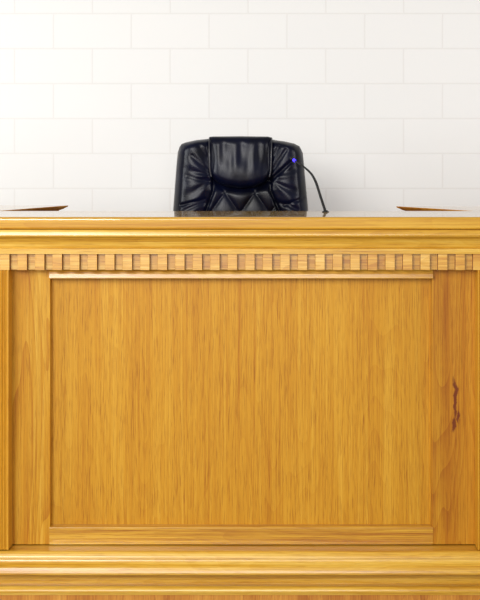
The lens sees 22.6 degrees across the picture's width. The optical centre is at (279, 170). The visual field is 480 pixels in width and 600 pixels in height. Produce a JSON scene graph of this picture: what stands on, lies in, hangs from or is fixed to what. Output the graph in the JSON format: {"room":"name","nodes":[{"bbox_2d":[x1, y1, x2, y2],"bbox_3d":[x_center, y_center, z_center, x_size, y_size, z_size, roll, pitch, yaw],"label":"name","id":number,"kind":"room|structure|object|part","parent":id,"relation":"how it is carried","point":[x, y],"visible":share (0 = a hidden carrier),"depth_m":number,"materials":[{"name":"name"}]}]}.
{"room":"courtroom","nodes":[
{"label":"courtroom","id":0,"kind":"room"},
{"bbox_2d":[0,0,479,210],"bbox_3d":[0.000,-0.247,6.380,8.400,3.400,0.200,0,0,0],"label":"wall","id":1,"kind":"structure","parent":0,"point":[380,99],"depth_m":6.28,"materials":[{"name":"white brick"}]},
{"bbox_3d":[0.000,1.503,2.490,8.400,0.100,7.980,0,0,0],"label":"floor","id":2,"kind":"structure","parent":0,"visible":0},
{"bbox_2d":[0,205,479,599],"bbox_3d":[-0.130,0.803,4.662,2.980,1.300,1.375,0,0,0],"label":"bench","id":3,"kind":"object","parent":2,"relation":"on","point":[195,405],"visible":1,"depth_m":4.11,"materials":[{"name":"brown wood"}]},
{"bbox_2d":[0,211,479,228],"bbox_3d":[-0.130,0.174,4.300,2.980,0.042,0.600,0,0,0],"label":"countertop","id":4,"kind":"structure","parent":3,"relation":"on","point":[8,219],"depth_m":4.00,"materials":[{"name":"brown wood"}]},
{"bbox_3d":[-0.130,0.236,4.053,2.980,0.082,0.133,0,0,0],"label":"cornice moulding","id":5,"kind":"part","parent":3,"relation":"part of","materials":[{"name":"brown wood"}]},
{"bbox_3d":[-0.130,1.372,4.076,2.980,0.064,0.108,0,0,0],"label":"rail","id":6,"kind":"part","parent":3,"relation":"part of","materials":[{"name":"brown wood"}]},
{"bbox_3d":[-0.130,1.306,4.052,2.980,0.068,0.156,0,0,0],"label":"moulding","id":7,"kind":"part","parent":3,"relation":"part of","materials":[{"name":"brown wood"}]},
{"bbox_3d":[-0.132,0.346,4.083,1.299,0.035,0.050,0,0,0],"label":"rail","id":8,"kind":"part","parent":3,"relation":"part of","materials":[{"name":"brown wood"}]},
{"bbox_3d":[-0.132,1.239,4.093,1.304,0.060,0.030,0,0,0],"label":"rail","id":9,"kind":"part","parent":3,"relation":"part of","materials":[{"name":"brown wood"}]},
{"bbox_3d":[-0.134,0.808,4.114,1.335,0.952,0.012,0,0,0],"label":"flat panel","id":10,"kind":"part","parent":3,"relation":"part of","materials":[{"name":"brown wood"}]},
{"bbox_2d":[290,157,328,211],"bbox_3d":[0.112,0.050,4.543,0.185,0.211,0.029,0,0,42],"label":"gooseneck microphone","id":11,"kind":"object","parent":3,"relation":"on","point":[291,158],"visible":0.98,"depth_m":4.53,"materials":[{"name":"black plastic"}]},
{"bbox_3d":[0.153,0.097,4.512,0.011,0.119,0.069,0,0,-37],"label":"stem","id":12,"kind":"part","parent":11,"relation":"part of","materials":[{"name":"black plastic"}]},
{"bbox_3d":[0.000,1.243,5.450,8.400,0.420,1.660,0,0,0],"label":"floor","id":13,"kind":"structure","parent":0,"visible":0},
{"bbox_2d":[173,136,307,210],"bbox_3d":[-0.178,0.438,5.216,0.680,1.190,0.592,0,0,0],"label":"chair","id":14,"kind":"object","parent":13,"relation":"on","point":[215,173],"visible":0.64,"depth_m":5.38,"materials":[{"name":"leather"}]}
]}

